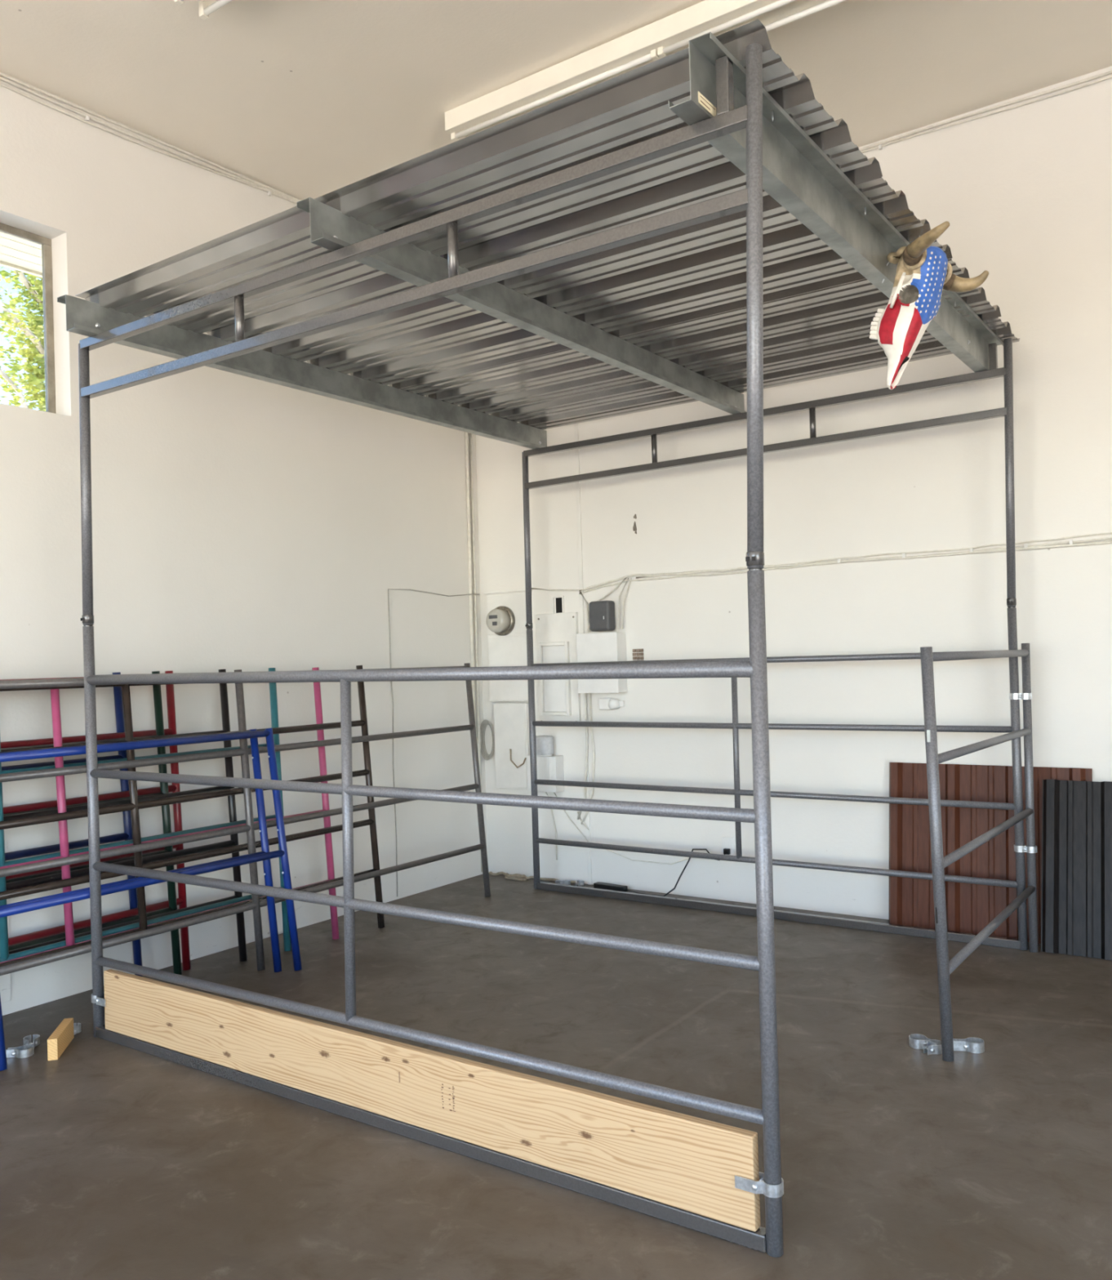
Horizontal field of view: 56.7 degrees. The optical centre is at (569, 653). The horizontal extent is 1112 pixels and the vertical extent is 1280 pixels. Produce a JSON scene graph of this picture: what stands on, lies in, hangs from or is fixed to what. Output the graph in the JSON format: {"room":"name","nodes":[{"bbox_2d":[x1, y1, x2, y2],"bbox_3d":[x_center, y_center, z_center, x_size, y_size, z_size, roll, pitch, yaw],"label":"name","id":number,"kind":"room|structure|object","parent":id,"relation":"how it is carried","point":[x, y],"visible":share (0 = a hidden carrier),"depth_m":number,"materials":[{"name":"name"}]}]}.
{"room":"livestock equipment showroom","nodes":[
{"label":"livestock equipment showroom","id":0,"kind":"room"},
{"bbox_2d":[0,71,488,1015],"bbox_3d":[-3.775,-0.684,3.340,0.200,4.750,11.060,-2,0,34],"label":"wall","id":1,"kind":"structure","parent":0,"point":[245,523],"depth_m":5.72,"materials":[{"name":"white paint"}]},
{"bbox_2d":[0,231,42,277],"bbox_3d":[-3.071,-2.186,5.104,0.550,0.165,12.000,-2,0,34],"label":"soffit","id":2,"kind":"structure","parent":1,"relation":"attached to","point":[18,254],"depth_m":5.48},
{"bbox_2d":[0,222,56,413],"bbox_3d":[-3.303,-1.613,4.163,0.030,0.914,2.472,-2,0,34],"label":"window","id":3,"kind":"structure","parent":1,"relation":"in","point":[46,257],"depth_m":5.15,"materials":[{"name":"metal"}]},
{"bbox_2d":[0,72,301,204],"bbox_3d":[-2.322,-2.717,5.360,0.018,0.173,5.280,-2,0,34],"label":"cable","id":4,"kind":"object","parent":1,"relation":"attached to","point":[250,182],"visible":0.66,"depth_m":5.40,"materials":[{"name":"white paint"}]},
{"bbox_2d":[387,588,479,896],"bbox_3d":[-0.902,0.584,7.249,0.038,2.059,0.956,-2,0,34],"label":"wire","id":5,"kind":"object","parent":1,"relation":"attached to","point":[388,588],"visible":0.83,"depth_m":6.87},
{"bbox_2d":[464,431,482,871],"bbox_3d":[-0.720,-0.605,7.584,0.028,4.430,0.078,-2,0,34],"label":"conduit","id":6,"kind":"object","parent":1,"relation":"attached to","point":[468,504],"visible":0.53,"depth_m":7.59,"materials":[{"name":"white metal"}]},
{"bbox_2d":[0,872,1111,1279],"bbox_3d":[0.155,1.657,0.675,9.560,0.200,11.060,-2,0,34],"label":"floor","id":7,"kind":"structure","parent":0,"point":[899,1161],"depth_m":3.50,"materials":[{"name":"brown concrete"}]},
{"bbox_2d":[5,1044,34,1057],"bbox_3d":[-2.258,1.636,4.231,0.101,0.032,0.063,-2,0,-9],"label":"clamp","id":8,"kind":"object","parent":7,"relation":"on","point":[25,1051],"visible":1,"depth_m":4.21,"materials":[{"name":"metal"}]},
{"bbox_2d":[22,1034,39,1048],"bbox_3d":[-2.269,1.637,4.340,0.063,0.032,0.091,-2,0,-25],"label":"clamp","id":9,"kind":"object","parent":7,"relation":"on","point":[27,1040],"visible":0.88,"depth_m":4.34,"materials":[{"name":"metal"}]},
{"bbox_2d":[47,1017,74,1060],"bbox_3d":[-2.123,1.607,4.297,0.038,0.086,0.257,-2,0,-12],"label":"wood block","id":10,"kind":"object","parent":7,"relation":"on","point":[60,1038],"visible":1,"depth_m":4.24,"materials":[{"name":"brown wood"}]},
{"bbox_2d":[1,671,142,977],"bbox_3d":[-3.105,0.893,3.968,0.094,1.565,3.134,-2,0,34],"label":"fence","id":11,"kind":"object","parent":7,"relation":"on","point":[127,834],"visible":0.51,"depth_m":5.20,"materials":[{"name":"metal"}]},
{"bbox_2d":[73,1022,81,1034],"bbox_3d":[-2.153,1.630,4.465,0.051,0.032,0.075,-2,0,-2],"label":"clamp","id":12,"kind":"object","parent":7,"relation":"on","point":[77,1029],"visible":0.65,"depth_m":4.47,"materials":[{"name":"metal"}]},
{"bbox_2d":[0,671,182,974],"bbox_3d":[-2.936,0.888,4.038,0.104,1.565,3.125,-2,0,34],"label":"fence","id":13,"kind":"object","parent":7,"relation":"on","point":[175,948],"visible":0.48,"depth_m":5.27,"materials":[{"name":"black metal"}]},
{"bbox_2d":[0,671,191,970],"bbox_3d":[-2.921,0.888,4.148,0.104,1.565,3.101,-2,0,34],"label":"fence","id":14,"kind":"object","parent":7,"relation":"on","point":[181,901],"visible":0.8,"depth_m":5.11,"materials":[{"name":"metal"}]},
{"bbox_2d":[0,669,247,961],"bbox_3d":[-2.680,0.882,4.293,0.141,1.566,3.096,-2,0,34],"label":"fence","id":15,"kind":"object","parent":7,"relation":"on","point":[223,686],"visible":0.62,"depth_m":5.24,"materials":[{"name":"grey metal"}]},
{"bbox_2d":[0,728,281,972],"bbox_3d":[-2.007,1.025,4.733,0.186,1.249,1.538,-2,0,34],"label":"fence","id":16,"kind":"object","parent":7,"relation":"on","point":[263,831],"visible":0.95,"depth_m":5.31,"materials":[{"name":"blue metal"}]},
{"bbox_2d":[0,667,291,962],"bbox_3d":[-2.480,0.878,4.484,0.147,1.566,3.121,-2,0,34],"label":"fence","id":17,"kind":"object","parent":7,"relation":"on","point":[4,948],"visible":0.47,"depth_m":4.98,"materials":[{"name":"metal"}]},
{"bbox_2d":[0,728,302,1071],"bbox_3d":[-1.921,1.023,4.758,0.219,1.250,1.538,-2,0,34],"label":"fence","id":18,"kind":"object","parent":7,"relation":"on","point":[282,852],"visible":0.98,"depth_m":4.94,"materials":[{"name":"blue metal"}]},
{"bbox_2d":[0,667,339,963],"bbox_3d":[-2.274,0.875,4.692,0.152,1.561,3.094,-2,0,34],"label":"fence","id":19,"kind":"object","parent":7,"relation":"on","point":[55,694],"visible":0.3,"depth_m":4.70,"materials":[{"name":"metal"}]},
{"bbox_2d":[0,665,384,966],"bbox_3d":[-2.059,0.868,4.913,0.157,1.566,3.094,-2,0,34],"label":"fence","id":20,"kind":"object","parent":7,"relation":"on","point":[134,806],"visible":0.56,"depth_m":5.00,"materials":[{"name":"brown metal"}]},
{"bbox_2d":[0,662,490,975],"bbox_3d":[-1.674,0.863,5.379,0.159,1.561,3.760,-2,0,34],"label":"fence","id":21,"kind":"object","parent":7,"relation":"on","point":[244,751],"visible":0.88,"depth_m":5.33,"materials":[{"name":"black metal"}]},
{"bbox_2d":[488,871,575,883],"bbox_3d":[-0.273,1.604,7.332,0.820,0.032,0.134,-2,0,34],"label":"extension cord","id":22,"kind":"object","parent":7,"relation":"on","point":[514,877],"visible":0.91,"depth_m":7.37,"materials":[{"name":"beige plastic"}]},
{"bbox_2d":[57,18,1027,1257],"bbox_3d":[0.134,-0.014,4.882,3.215,3.200,3.460,-2,0,34],"label":"shelter","id":23,"kind":"object","parent":7,"relation":"on","point":[705,178],"visible":1,"depth_m":3.96,"materials":[{"name":"grey paint"}]},
{"bbox_2d":[91,991,106,1006],"bbox_3d":[-2.002,1.482,4.425,0.128,0.032,0.080,-2,0,34],"label":"clamp","id":24,"kind":"object","parent":23,"relation":"attached to","point":[95,999],"visible":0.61,"depth_m":4.39,"materials":[{"name":"metal"}]},
{"bbox_2d":[103,968,760,1231],"bbox_3d":[-0.740,1.431,3.549,2.987,0.248,0.037,-2,0,34],"label":"wood board","id":25,"kind":"object","parent":23,"relation":"on","point":[684,1162],"visible":1,"depth_m":3.24,"materials":[{"name":"brown wood"}]},
{"bbox_2d":[734,1172,783,1198],"bbox_3d":[0.499,1.389,2.699,0.122,0.032,0.064,-2,0,34],"label":"clamp","id":26,"kind":"object","parent":23,"relation":"attached to","point":[760,1187],"visible":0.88,"depth_m":2.68,"materials":[{"name":"metal"}]},
{"bbox_2d":[869,221,988,389],"bbox_3d":[1.333,-1.316,3.902,0.412,0.576,0.417,-2,0,34],"label":"skull","id":27,"kind":"object","parent":23,"relation":"hanging from","point":[923,270],"visible":1,"depth_m":3.91,"materials":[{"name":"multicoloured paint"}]},
{"bbox_2d":[1008,693,1031,699],"bbox_3d":[2.324,0.219,5.312,0.109,0.032,0.056,-2,0,34],"label":"clamp","id":28,"kind":"object","parent":23,"relation":"attached to","point":[1016,695],"visible":1,"depth_m":5.29,"materials":[{"name":"metal"}]},
{"bbox_2d":[1013,844,1037,853],"bbox_3d":[2.346,1.004,5.303,0.111,0.032,0.056,-2,0,34],"label":"clamp","id":29,"kind":"object","parent":23,"relation":"attached to","point":[1016,848],"visible":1,"depth_m":5.28,"materials":[{"name":"metal"}]},
{"bbox_2d":[555,880,570,884],"bbox_3d":[-0.047,1.590,7.146,0.108,0.032,0.056,-2,0,17],"label":"clamp","id":30,"kind":"object","parent":7,"relation":"on","point":[557,882],"visible":0.84,"depth_m":7.13,"materials":[{"name":"metal"}]},
{"bbox_2d":[574,880,583,886],"bbox_3d":[0.062,1.587,7.087,0.056,0.032,0.108,-2,0,16],"label":"clamp","id":31,"kind":"object","parent":7,"relation":"on","point":[578,882],"visible":0.92,"depth_m":7.09,"materials":[{"name":"metal"}]},
{"bbox_2d":[593,881,662,896],"bbox_3d":[0.390,1.571,6.847,0.551,0.038,0.055,-2,-1,39],"label":"power strip","id":32,"kind":"object","parent":7,"relation":"on","point":[597,885],"visible":0.74,"depth_m":6.91,"materials":[{"name":"black plastic"}]},
{"bbox_2d":[662,848,726,896],"bbox_3d":[0.764,1.415,6.615,0.501,0.329,0.047,-2,0,19],"label":"lead","id":33,"kind":"object","parent":7,"relation":"on","point":[688,860],"visible":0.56,"depth_m":6.63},
{"bbox_2d":[908,1033,939,1048],"bbox_3d":[1.390,1.524,4.035,0.119,0.036,0.067,-2,0,34],"label":"clamp","id":34,"kind":"object","parent":7,"relation":"on","point":[916,1041],"visible":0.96,"depth_m":4.02,"materials":[{"name":"metal"}]},
{"bbox_2d":[923,1039,942,1054],"bbox_3d":[1.410,1.525,3.986,0.068,0.034,0.086,-2,0,34],"label":"clamp","id":35,"kind":"object","parent":7,"relation":"on","point":[931,1049],"visible":0.82,"depth_m":3.96,"materials":[{"name":"metal"}]},
{"bbox_2d":[952,1037,984,1053],"bbox_3d":[1.537,1.519,3.995,0.133,0.038,0.067,-2,0,9],"label":"clamp","id":36,"kind":"object","parent":7,"relation":"on","point":[973,1045],"visible":0.97,"depth_m":3.98,"materials":[{"name":"metal"}]},
{"bbox_2d":[920,643,1038,1062],"bbox_3d":[1.862,0.745,4.566,0.047,1.579,1.866,-2,0,34],"label":"gate","id":37,"kind":"object","parent":7,"relation":"on","point":[945,967],"visible":1,"depth_m":4.00,"materials":[{"name":"grey metal"}]},
{"bbox_2d":[888,762,1092,943],"bbox_3d":[2.251,1.067,5.581,1.051,0.919,0.136,-2,0,34],"label":"metal sheet","id":38,"kind":"object","parent":7,"relation":"on","point":[970,908],"visible":0.44,"depth_m":5.65,"materials":[{"name":"brown paint"}]},
{"bbox_2d":[1040,779,1111,959],"bbox_3d":[2.836,1.075,5.056,0.964,0.862,0.221,-2,0,34],"label":"metal sheet","id":39,"kind":"object","parent":7,"relation":"on","point":[1076,908],"visible":1,"depth_m":5.24,"materials":[{"name":"grey paint"}]},
{"bbox_2d":[0,0,1111,199],"bbox_3d":[0.018,-2.959,0.707,9.560,0.517,11.060,-2,0,34],"label":"ceiling","id":40,"kind":"structure","parent":0,"point":[301,100],"depth_m":4.96,"materials":[{"name":"paint"}]},
{"bbox_2d":[173,0,232,19],"bbox_3d":[-0.549,-2.761,3.549,2.520,0.130,0.200,-2,0,34],"label":"fluorescent fixture","id":41,"kind":"object","parent":40,"relation":"attached to","point":[206,7],"visible":1,"depth_m":4.28,"materials":[{"name":"white metal"}]},
{"bbox_2d":[444,0,846,141],"bbox_3d":[1.465,-2.850,4.082,5.000,0.130,0.220,-2,0,34],"label":"fluorescent fixture","id":42,"kind":"object","parent":40,"relation":"attached to","point":[670,34],"visible":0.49,"depth_m":4.81,"materials":[{"name":"white metal"}]},
{"bbox_2d":[474,66,1111,919],"bbox_3d":[3.235,-0.879,5.114,9.360,4.750,0.200,-2,0,34],"label":"wall","id":43,"kind":"structure","parent":0,"point":[1024,193],"depth_m":6.05,"materials":[{"name":"white paint"}]},
{"bbox_2d":[480,720,493,759],"bbox_3d":[-0.610,0.637,7.611,0.135,0.301,0.030,-2,0,34],"label":"cable coil","id":44,"kind":"object","parent":43,"relation":"hanging from","point":[486,722],"visible":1,"depth_m":7.62,"materials":[{"name":"grey plastic"}]},
{"bbox_2d":[483,589,532,701],"bbox_3d":[-0.442,-0.055,7.480,0.395,0.803,0.075,-2,0,34],"label":"electrical panel","id":45,"kind":"object","parent":43,"relation":"attached to","point":[510,649],"visible":0.7,"depth_m":7.45,"materials":[{"name":"white paint"}]},
{"bbox_2d":[485,605,515,635],"bbox_3d":[-0.514,-0.237,7.433,0.214,0.214,0.111,-2,0,34],"label":"electric meter","id":46,"kind":"object","parent":45,"relation":"attached to","point":[500,620],"visible":1,"depth_m":7.40,"materials":[{"name":"plastic"}]},
{"bbox_2d":[493,702,529,790],"bbox_3d":[-0.424,0.670,7.474,0.300,0.622,0.081,-2,0,34],"label":"box","id":47,"kind":"object","parent":43,"relation":"attached to","point":[511,720],"visible":0.89,"depth_m":7.45,"materials":[{"name":"white paint"}]},
{"bbox_2d":[526,755,564,792],"bbox_3d":[-0.173,0.847,7.292,0.250,0.250,0.102,-2,0,34],"label":"wall box","id":48,"kind":"object","parent":43,"relation":"attached to","point":[550,767],"visible":0.84,"depth_m":7.23,"materials":[{"name":"white paint"}]},
{"bbox_2d":[535,735,553,756],"bbox_3d":[-0.184,0.652,7.268,0.138,0.138,0.138,-2,0,34],"label":"electrical box","id":49,"kind":"object","parent":48,"relation":"on","point":[544,744],"visible":0.82,"depth_m":7.21,"materials":[{"name":"white plastic"}]},
{"bbox_2d":[548,759,555,789],"bbox_3d":[-0.124,0.845,7.197,0.048,0.210,0.002,-2,0,34],"label":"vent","id":50,"kind":"object","parent":48,"relation":"attached to","point":[551,762],"depth_m":7.20,"materials":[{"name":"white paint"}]},
{"bbox_2d":[551,595,564,613],"bbox_3d":[-0.083,-0.346,7.268,0.098,0.120,0.012,-2,0,34],"label":"cavity","id":51,"kind":"object","parent":43,"relation":"in","point":[559,599],"visible":1,"depth_m":7.27,"materials":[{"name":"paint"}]},
{"bbox_2d":[535,612,581,721],"bbox_3d":[-0.090,0.113,7.250,0.345,0.793,0.060,-2,0,34],"label":"box","id":52,"kind":"object","parent":43,"relation":"attached to","point":[559,700],"visible":0.79,"depth_m":7.23,"materials":[{"name":"white paint"}]},
{"bbox_2d":[573,423,591,884],"bbox_3d":[0.072,-0.647,7.158,0.030,4.500,0.012,-2,0,34],"label":"trim","id":53,"kind":"structure","parent":43,"relation":"attached to","point":[575,425],"depth_m":7.15,"materials":[{"name":"white paint"}]},
{"bbox_2d":[576,631,627,693],"bbox_3d":[0.219,0.062,6.996,0.325,0.408,0.128,-2,0,34],"label":"junction box","id":54,"kind":"object","parent":43,"relation":"attached to","point":[608,646],"visible":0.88,"depth_m":6.93,"materials":[{"name":"white paint"}]},
{"bbox_2d":[588,600,615,631],"bbox_3d":[0.218,-0.255,7.002,0.165,0.203,0.092,-2,0,34],"label":"control unit","id":55,"kind":"object","parent":54,"relation":"on","point":[602,613],"visible":1,"depth_m":6.96,"materials":[{"name":"grey plastic"}]},
{"bbox_2d":[598,697,624,710],"bbox_3d":[0.279,0.342,6.990,0.175,0.080,0.076,-2,0,34],"label":"box","id":56,"kind":"object","parent":43,"relation":"attached to","point":[605,704],"visible":1,"depth_m":6.97,"materials":[{"name":"white paint"}]},
{"bbox_2d":[545,693,693,864],"bbox_3d":[0.336,0.850,6.984,1.256,1.190,0.026,-2,0,34],"label":"cable","id":57,"kind":"object","parent":43,"relation":"attached to","point":[579,813],"visible":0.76,"depth_m":7.12,"materials":[{"name":"white plastic"}]},
{"bbox_2d":[632,514,636,533],"bbox_3d":[0.436,-0.870,6.911,0.032,0.136,0.001,-2,0,34],"label":"scar","id":58,"kind":"object","parent":43,"relation":"attached to","point":[634,527],"visible":1,"depth_m":6.91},
{"bbox_2d":[632,648,644,661],"bbox_3d":[0.458,0.017,6.905,0.084,0.097,0.008,-2,0,34],"label":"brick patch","id":59,"kind":"object","parent":43,"relation":"attached to","point":[640,651],"visible":0.87,"depth_m":6.90,"materials":[{"name":"brown brick"}]},
{"bbox_2d":[721,836,734,855],"bbox_3d":[0.999,1.225,6.536,0.085,0.115,0.030,-2,0,34],"label":"wall outlet","id":60,"kind":"object","parent":43,"relation":"attached to","point":[727,843],"visible":0.84,"depth_m":6.54,"materials":[{"name":"white paint"}]},
{"bbox_2d":[531,532,1111,632],"bbox_3d":[1.844,-0.407,5.910,5.181,0.400,0.063,-2,0,34],"label":"cable bundle","id":61,"kind":"object","parent":43,"relation":"attached to","point":[1079,543],"visible":0.98,"depth_m":6.08,"materials":[{"name":"white paint"}]},
{"bbox_2d":[858,70,1111,153],"bbox_3d":[2.289,-2.950,5.598,7.250,0.121,0.018,-2,0,34],"label":"cable","id":62,"kind":"object","parent":43,"relation":"attached to","point":[880,144],"visible":0.36,"depth_m":5.60,"materials":[{"name":"white paint"}]},
{"label":"outside","id":63,"kind":"structure","parent":0,"visible":0},
{"bbox_3d":[-3.421,1.797,-3.091,52.000,0.280,66.000,-2,0,34],"label":"ground","id":64,"kind":"structure","parent":63,"visible":0},
{"bbox_2d":[0,266,45,411],"bbox_3d":[-4.603,-2.115,10.322,2.921,8.168,3.504,-2,0,-21],"label":"tree","id":65,"kind":"object","parent":64,"relation":"on","point":[35,377],"visible":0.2,"depth_m":9.47,"materials":[{"name":"green plant"}]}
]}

